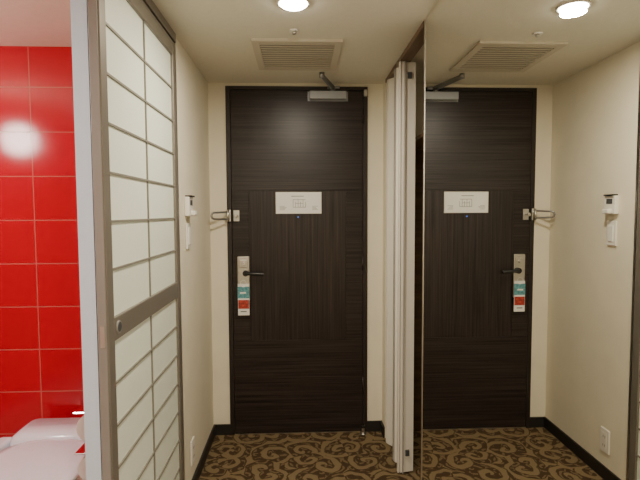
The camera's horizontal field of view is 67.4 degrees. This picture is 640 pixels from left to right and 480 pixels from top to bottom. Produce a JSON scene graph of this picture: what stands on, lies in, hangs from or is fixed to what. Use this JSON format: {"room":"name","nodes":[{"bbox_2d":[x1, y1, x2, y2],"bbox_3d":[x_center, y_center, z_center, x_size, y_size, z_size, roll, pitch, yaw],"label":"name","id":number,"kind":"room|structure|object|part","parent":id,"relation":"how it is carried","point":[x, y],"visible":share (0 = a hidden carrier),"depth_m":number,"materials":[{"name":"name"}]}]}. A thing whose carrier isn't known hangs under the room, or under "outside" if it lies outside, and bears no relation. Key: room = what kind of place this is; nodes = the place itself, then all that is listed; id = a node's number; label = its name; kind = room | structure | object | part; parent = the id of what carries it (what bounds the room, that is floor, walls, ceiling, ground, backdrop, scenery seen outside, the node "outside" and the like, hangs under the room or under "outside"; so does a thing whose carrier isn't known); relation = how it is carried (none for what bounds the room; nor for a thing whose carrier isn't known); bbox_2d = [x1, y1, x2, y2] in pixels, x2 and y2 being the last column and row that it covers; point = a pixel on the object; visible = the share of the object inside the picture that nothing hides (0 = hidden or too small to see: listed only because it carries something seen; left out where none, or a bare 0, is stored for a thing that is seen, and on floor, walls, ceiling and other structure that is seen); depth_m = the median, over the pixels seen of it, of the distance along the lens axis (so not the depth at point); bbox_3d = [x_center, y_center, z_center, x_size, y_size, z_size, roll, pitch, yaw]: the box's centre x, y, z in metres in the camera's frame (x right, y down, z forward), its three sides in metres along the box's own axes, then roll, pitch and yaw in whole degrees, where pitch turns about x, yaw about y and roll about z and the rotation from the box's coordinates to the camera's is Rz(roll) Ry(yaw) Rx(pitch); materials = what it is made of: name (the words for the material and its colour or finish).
{"room":"hotel room entryway","nodes":[
{"label":"hotel room entryway","id":0,"kind":"room"},
{"bbox_2d":[0,0,71,46],"bbox_3d":[-1.348,-0.798,0.948,1.400,0.034,2.300,0,3,-2],"label":"ceiling","id":1,"kind":"structure","parent":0,"point":[47,23],"depth_m":1.85,"materials":[{"name":"paint"}]},
{"bbox_2d":[0,46,83,437],"bbox_3d":[-1.396,0.177,2.205,1.400,2.125,0.100,0,3,-2],"label":"wall","id":2,"kind":"structure","parent":0,"point":[41,371],"depth_m":2.15,"materials":[{"name":"red tile"}]},
{"bbox_2d":[176,38,213,479],"bbox_3d":[-0.674,0.156,2.509,0.070,2.125,0.754,0,3,-2],"label":"wall","id":3,"kind":"structure","parent":0,"point":[192,87],"depth_m":2.45,"materials":[{"name":"beige paint"}]},
{"bbox_2d":[87,0,183,479],"bbox_3d":[-0.615,0.212,1.718,0.030,2.065,0.804,0,3,-2],"label":"sliding door","id":4,"kind":"structure","parent":3,"relation":"in","point":[138,6],"depth_m":1.33,"materials":[{"name":"grey wood"}]},
{"bbox_3d":[-0.598,0.235,1.319,0.024,2.065,0.004,0,3,-2],"label":"near edge of the stile","id":5,"kind":"part","parent":4,"relation":"part of","materials":[{"name":"grey wood"}]},
{"bbox_2d":[100,326,104,347],"bbox_3d":[-0.597,0.267,1.318,0.012,0.060,0.003,0,3,-2],"label":"lock plate","id":6,"kind":"object","parent":4,"relation":"attached to","point":[102,328],"visible":1,"depth_m":1.32,"materials":[{"name":"metal"}]},
{"bbox_3d":[-0.599,0.233,1.343,0.030,2.065,0.045,0,3,-2],"label":"stile","id":7,"kind":"part","parent":4,"relation":"part of","materials":[{"name":"grey wood"}]},
{"bbox_2d":[114,282,177,340],"bbox_3d":[-0.615,0.235,1.721,0.030,0.067,0.710,0,3,-2],"label":"rail","id":8,"kind":"object","parent":4,"relation":"attached to","point":[133,316],"visible":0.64,"depth_m":1.63,"materials":[{"name":"brown wood"}]},
{"bbox_2d":[116,320,121,332],"bbox_3d":[-0.585,0.253,1.397,0.004,0.038,0.038,0,3,-2],"label":"ring","id":9,"kind":"object","parent":8,"relation":"attached to","point":[118,320],"visible":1,"depth_m":1.39,"materials":[{"name":"metal"}]},
{"bbox_2d":[118,322,121,331],"bbox_3d":[-0.583,0.253,1.398,0.001,0.028,0.028,0,3,-2],"label":"cup","id":10,"kind":"object","parent":9,"relation":"attached to","point":[120,323],"visible":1,"depth_m":1.39,"materials":[{"name":"grey metal"}]},
{"bbox_2d":[105,0,174,315],"bbox_3d":[-0.618,-0.279,1.691,0.012,0.963,0.710,0,3,-2],"label":"frosted panel","id":11,"kind":"object","parent":8,"relation":"on","point":[127,153],"visible":0.75,"depth_m":1.60,"materials":[{"name":"white glass"}]},
{"bbox_3d":[-0.632,0.190,2.096,0.030,2.065,0.045,0,3,-2],"label":"stile","id":12,"kind":"part","parent":4,"relation":"part of","materials":[{"name":"beige wood"}]},
{"bbox_2d":[143,0,175,42],"bbox_3d":[-0.602,-0.815,1.205,0.042,0.036,1.710,0,3,-2],"label":"trim","id":13,"kind":"structure","parent":3,"relation":"attached to","point":[150,4],"depth_m":1.84,"materials":[{"name":"brown wood"}]},
{"bbox_2d":[175,43,184,479],"bbox_3d":[-0.638,0.178,2.128,0.037,2.125,0.012,0,3,-2],"label":"strip","id":14,"kind":"object","parent":3,"relation":"attached to","point":[175,43],"depth_m":2.12,"materials":[{"name":"grey wood"}]},
{"bbox_2d":[186,223,190,248],"bbox_3d":[-0.623,-0.018,2.277,0.012,0.120,0.070,0,3,-2],"label":"light switch","id":15,"kind":"object","parent":3,"relation":"attached to","point":[188,229],"visible":1,"depth_m":2.26,"materials":[{"name":"white plastic"}]},
{"bbox_2d":[185,195,196,215],"bbox_3d":[-0.608,-0.162,2.270,0.044,0.097,0.084,0,3,-2],"label":"wall thermostat","id":16,"kind":"object","parent":3,"relation":"attached to","point":[189,211],"visible":1,"depth_m":2.23,"materials":[{"name":"white plastic"}]},
{"bbox_2d":[190,436,194,465],"bbox_3d":[-0.620,1.030,2.343,0.010,0.120,0.070,0,3,-2],"label":"wall outlet","id":17,"kind":"object","parent":3,"relation":"attached to","point":[192,443],"visible":1,"depth_m":2.32,"materials":[{"name":"white plastic"}]},
{"bbox_2d":[192,424,214,479],"bbox_3d":[-0.629,1.184,2.572,0.010,0.065,0.750,0,3,-2],"label":"baseboard","id":18,"kind":"structure","parent":3,"relation":"attached to","point":[199,468],"depth_m":2.60,"materials":[{"name":"wood"}]},
{"bbox_2d":[152,0,437,83],"bbox_3d":[0.153,-0.806,-0.190,4.500,0.100,6.300,0,3,-2],"label":"ceiling","id":19,"kind":"structure","parent":0,"point":[216,35],"depth_m":2.02,"materials":[{"name":"paint"}]},
{"bbox_2d":[277,0,309,10],"bbox_3d":[-0.097,-0.863,1.751,0.120,0.036,0.120,0,3,-2],"label":"recessed light","id":20,"kind":"object","parent":19,"relation":"in","point":[290,5],"depth_m":1.74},
{"bbox_2d":[289,29,298,34],"bbox_3d":[-0.109,-0.874,2.020,0.040,0.016,0.040,0,3,-2],"label":"sprinkler","id":21,"kind":"object","parent":19,"relation":"attached to","point":[293,31],"visible":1,"depth_m":2.01,"materials":[{"name":"white plastic"}]},
{"bbox_2d":[251,38,342,70],"bbox_3d":[-0.110,-0.894,2.332,0.405,0.012,0.435,0,3,-2],"label":"ceiling air vent","id":22,"kind":"object","parent":19,"relation":"in","point":[270,53],"depth_m":2.29,"materials":[{"name":"beige plastic"}]},
{"bbox_2d":[385,21,423,82],"bbox_3d":[0.423,-0.892,2.349,0.054,0.022,0.850,0,3,-2],"label":"closet track","id":23,"kind":"object","parent":19,"relation":"attached to","point":[417,41],"visible":0.57,"depth_m":2.20,"materials":[{"name":"brown wood"}]},
{"bbox_2d":[387,77,393,445],"bbox_3d":[0.432,0.147,2.692,0.016,2.089,0.127,-3,4,-37],"label":"leaf","id":24,"kind":"object","parent":23,"relation":"hanging from","point":[391,80],"visible":0.36,"depth_m":2.72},
{"bbox_2d":[386,61,400,472],"bbox_3d":[0.394,0.153,2.594,0.008,2.089,0.342,0,3,-2],"label":"closet door","id":25,"kind":"structure","parent":23,"relation":"hanging from","point":[399,129],"depth_m":2.51,"materials":[{"name":"beige wood"}]},
{"bbox_2d":[395,67,398,462],"bbox_3d":[0.440,0.158,2.507,0.097,2.089,0.016,2,4,39],"label":"leaf","id":26,"kind":"object","parent":23,"relation":"hanging from","point":[397,69],"visible":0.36,"depth_m":2.53,"materials":[{"name":"beige wood"}]},
{"bbox_2d":[399,61,415,472],"bbox_3d":[0.445,0.162,2.437,0.074,2.089,0.028,-1,3,-14],"label":"leaf","id":27,"kind":"object","parent":23,"relation":"hanging from","point":[410,117],"depth_m":2.43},
{"bbox_3d":[0.423,0.162,2.423,0.006,2.089,0.010,0,3,-2],"label":"pull strip","id":28,"kind":"part","parent":27,"relation":"part of","materials":[{"name":"grey metal"}]},
{"bbox_3d":[0.448,0.143,2.431,0.020,1.950,0.014,0,3,-2],"label":"hinges","id":29,"kind":"part","parent":27,"relation":"part of","materials":[{"name":"silver metal"}]},
{"bbox_2d":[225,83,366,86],"bbox_3d":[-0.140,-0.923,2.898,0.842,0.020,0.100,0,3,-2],"label":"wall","id":30,"kind":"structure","parent":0,"point":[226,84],"depth_m":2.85,"materials":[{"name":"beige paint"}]},
{"bbox_2d":[199,431,420,479],"bbox_3d":[0.163,1.415,-0.062,4.500,0.100,6.300,0,3,-2],"label":"floor","id":31,"kind":"structure","parent":0,"point":[328,455],"depth_m":2.67,"materials":[{"name":"carpet"}]},
{"bbox_2d":[235,431,360,434],"bbox_3d":[-0.130,1.187,3.006,0.790,0.005,0.088,0,3,-2],"label":"threshold","id":32,"kind":"object","parent":31,"relation":"on","point":[328,431],"visible":0.21,"depth_m":2.96,"materials":[{"name":"metal"}]},
{"bbox_2d":[360,425,365,434],"bbox_3d":[0.265,1.165,2.946,0.040,0.052,0.040,0,3,-2],"label":"door stop","id":33,"kind":"object","parent":31,"relation":"on","point":[362,432],"visible":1,"depth_m":2.94,"materials":[{"name":"metal"}]},
{"bbox_2d":[413,133,422,430],"bbox_3d":[0.746,0.339,2.438,0.538,1.754,1.036,0,3,-2],"label":"panel","id":34,"kind":"object","parent":31,"relation":"on","point":[419,139],"visible":0.02,"depth_m":2.93,"materials":[{"name":"brown wood"}]},
{"bbox_3d":[-0.611,1.197,1.776,0.030,0.090,0.710,0,3,-2],"label":"rail","id":35,"kind":"object","parent":31,"relation":"on","visible":0},
{"bbox_2d":[106,21,179,479],"bbox_3d":[-0.608,0.197,1.719,0.006,1.915,0.710,0,3,-2],"label":"lattice","id":36,"kind":"object","parent":35,"relation":"on","point":[107,24],"visible":0.84,"depth_m":1.69,"materials":[{"name":"grey wood"}]},
{"bbox_2d":[115,299,178,479],"bbox_3d":[-0.614,0.711,1.748,0.012,0.885,0.710,0,3,-2],"label":"frosted panel","id":37,"kind":"object","parent":35,"relation":"on","point":[133,345],"visible":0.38,"depth_m":1.69,"materials":[{"name":"white glass"}]},
{"bbox_2d":[208,83,423,423],"bbox_3d":[0.172,0.126,2.973,1.800,2.125,0.100,0,3,-2],"label":"wall","id":38,"kind":"structure","parent":0,"point":[216,91],"depth_m":2.90,"materials":[{"name":"beige paint"}]},
{"bbox_2d":[215,424,230,434],"bbox_3d":[-0.595,1.163,2.943,0.092,0.065,0.010,0,3,-2],"label":"baseboard","id":39,"kind":"structure","parent":38,"relation":"attached to","point":[220,429],"depth_m":2.94,"materials":[{"name":"black wood"}]},
{"bbox_2d":[225,86,367,434],"bbox_3d":[-0.134,0.139,2.944,0.842,2.105,0.112,0,3,-2],"label":"door","id":40,"kind":"structure","parent":38,"relation":"in","point":[278,139],"depth_m":2.88,"materials":[{"name":"brown wood"}]},
{"bbox_2d":[210,90,362,433],"bbox_3d":[-0.196,0.152,2.869,0.913,2.076,0.145,0,3,-2],"label":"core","id":41,"kind":"object","parent":40,"relation":"attached to","point":[315,90],"depth_m":2.90,"materials":[{"name":"brown wood"}]},
{"bbox_3d":[-0.559,-0.142,2.822,0.175,0.072,0.071,-1,3,-19],"label":"door guard latch","id":42,"kind":"part","parent":41,"relation":"part of","materials":[{"name":"silver metal"}]},
{"bbox_3d":[-0.499,-0.145,2.864,0.035,0.066,0.004,0,3,-2],"label":"plate","id":43,"kind":"part","parent":41,"relation":"part of","materials":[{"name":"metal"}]},
{"bbox_3d":[-0.474,0.159,2.888,0.100,0.905,0.006,0,3,-2],"label":"door leaf stile","id":44,"kind":"part","parent":41,"relation":"part of","materials":[{"name":"brown wood"}]},
{"bbox_2d":[237,256,263,300],"bbox_3d":[-0.414,0.233,2.859,0.159,0.270,0.065,0,3,-2],"label":"door handle","id":45,"kind":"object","parent":41,"relation":"attached to","point":[243,264],"depth_m":2.87,"materials":[{"name":"metal"}]},
{"bbox_2d":[237,280,249,314],"bbox_3d":[-0.458,0.346,2.873,0.070,0.213,0.006,0,3,-2],"label":"tag","id":46,"kind":"object","parent":45,"relation":"hanging from","point":[242,289],"depth_m":2.87,"materials":[{"name":"multicoloured paper"}]},
{"bbox_3d":[-0.388,0.201,2.838,0.110,0.026,0.026,0,3,-2],"label":"lever","id":47,"kind":"part","parent":45,"relation":"part of","materials":[{"name":"black plastic"}]},
{"bbox_2d":[234,339,362,433],"bbox_3d":[-0.129,0.896,2.945,0.784,0.576,0.006,0,3,-2],"label":"panel","id":48,"kind":"object","parent":41,"relation":"attached to","point":[315,385],"visible":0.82,"depth_m":2.94,"materials":[{"name":"brown wood"}]},
{"bbox_3d":[0.209,0.154,2.918,0.100,0.905,0.006,0,3,-2],"label":"door leaf stile","id":49,"kind":"part","parent":41,"relation":"part of","materials":[{"name":"brown wood"}]},
{"bbox_3d":[-0.136,-0.591,2.860,0.784,0.590,0.006,0,3,-2],"label":"panel","id":50,"kind":"part","parent":40,"relation":"part of","materials":[{"name":"brown wood"}]},
{"bbox_3d":[-0.133,0.156,2.903,0.583,0.905,0.006,0,3,-2],"label":"middle door leaf panel","id":51,"kind":"part","parent":40,"relation":"part of","materials":[{"name":"brown wood"}]},
{"bbox_2d":[276,192,321,213],"bbox_3d":[-0.128,-0.222,2.874,0.274,0.130,0.007,0,3,-2],"label":"sign","id":52,"kind":"object","parent":40,"relation":"attached to","point":[286,202],"visible":1,"depth_m":2.87,"materials":[{"name":"plastic"}]},
{"bbox_2d":[280,196,316,208],"bbox_3d":[-0.127,-0.222,2.872,0.230,0.084,0.001,0,3,-2],"label":"print","id":53,"kind":"object","parent":52,"relation":"attached to","point":[286,202],"depth_m":2.87,"materials":[{"name":"grey paper"}]},
{"bbox_2d":[308,72,347,100],"bbox_3d":[0.052,-0.859,2.702,0.240,0.088,0.292,0,3,-2],"label":"door closer","id":54,"kind":"object","parent":40,"relation":"attached to","point":[331,95],"depth_m":2.80,"materials":[{"name":"silver metal"}]},
{"bbox_3d":[0.041,-0.884,2.695,0.019,0.019,0.264,1,3,13],"label":"arm","id":55,"kind":"part","parent":54,"relation":"part of","materials":[{"name":"metal"}]},
{"bbox_3d":[0.046,-0.852,2.847,0.240,0.056,0.004,0,3,-2],"label":"mount plate","id":56,"kind":"part","parent":54,"relation":"part of","materials":[{"name":"silver metal"}]},
{"bbox_3d":[0.257,-0.737,2.861,0.012,0.090,0.012,0,3,-2],"label":"hinge","id":57,"kind":"part","parent":40,"relation":"part of","materials":[{"name":"black metal"}]},
{"bbox_3d":[0.264,0.890,2.954,0.012,0.090,0.012,0,3,-2],"label":"hinge","id":58,"kind":"part","parent":40,"relation":"part of","materials":[{"name":"black metal"}]},
{"bbox_3d":[0.261,0.141,2.911,0.012,0.090,0.012,0,3,-2],"label":"hinge","id":59,"kind":"part","parent":40,"relation":"part of","materials":[{"name":"black metal"}]},
{"bbox_2d":[367,420,381,431],"bbox_3d":[0.339,1.156,2.984,0.094,0.065,0.010,0,3,-2],"label":"baseboard","id":60,"kind":"structure","parent":38,"relation":"attached to","point":[372,426],"depth_m":2.98,"materials":[{"name":"black wood"}]},
{"bbox_2d":[382,82,386,437],"bbox_3d":[0.414,0.130,2.883,0.060,2.125,0.100,0,3,-2],"label":"wall","id":61,"kind":"structure","parent":0,"point":[384,83],"depth_m":2.87,"materials":[{"name":"beige paint"}]},
{"bbox_2d":[381,421,384,437],"bbox_3d":[0.384,1.159,2.936,0.010,0.065,0.090,0,3,-2],"label":"baseboard","id":62,"kind":"structure","parent":61,"relation":"attached to","point":[382,424],"depth_m":2.91,"materials":[{"name":"wood"}]},
{"bbox_2d":[421,0,639,479],"bbox_3d":[0.493,0.242,0.936,0.052,2.124,2.097,0,3,-2],"label":"wall mirror","id":63,"kind":"object","parent":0,"point":[530,361],"depth_m":1.05,"materials":[{"name":"clear mirror"}]},
{"bbox_3d":[-0.658,0.201,1.736,0.034,2.125,0.794,0,3,-2],"label":"wall","id":64,"kind":"structure","parent":0,"visible":0},
{"bbox_2d":[73,403,85,479],"bbox_3d":[-0.733,0.670,1.611,0.129,0.239,0.146,0,3,-2],"label":"toilet paper holder","id":65,"kind":"object","parent":64,"relation":"attached to","point":[80,429],"visible":0.13,"depth_m":1.56,"materials":[{"name":"silver metal"}]},
{"bbox_2d":[70,0,101,479],"bbox_3d":[-0.638,0.224,1.332,0.042,2.125,0.017,0,3,-2],"label":"trim","id":66,"kind":"structure","parent":64,"relation":"attached to","point":[79,8],"depth_m":1.31,"materials":[{"name":"white paint"}]},
{"bbox_3d":[-1.339,1.300,1.069,1.400,0.012,2.300,0,3,-2],"label":"floor","id":67,"kind":"structure","parent":0,"visible":0},
{"bbox_2d":[0,418,84,479],"bbox_3d":[-1.102,1.025,1.863,0.461,0.444,0.700,0,3,-2],"label":"toilet","id":68,"kind":"object","parent":67,"relation":"on","point":[44,448],"visible":0.62,"depth_m":1.87,"materials":[{"name":"white ceramic"}]},
{"bbox_3d":[-1.301,0.854,1.837,0.062,0.045,0.360,0,3,-2],"label":"control arm","id":69,"kind":"part","parent":68,"relation":"part of","materials":[{"name":"white plastic"}]},
{"bbox_3d":[-1.066,0.849,1.733,0.390,0.056,0.458,0,3,-2],"label":"seat lid","id":70,"kind":"part","parent":68,"relation":"part of","materials":[{"name":"white plastic"}]}
]}

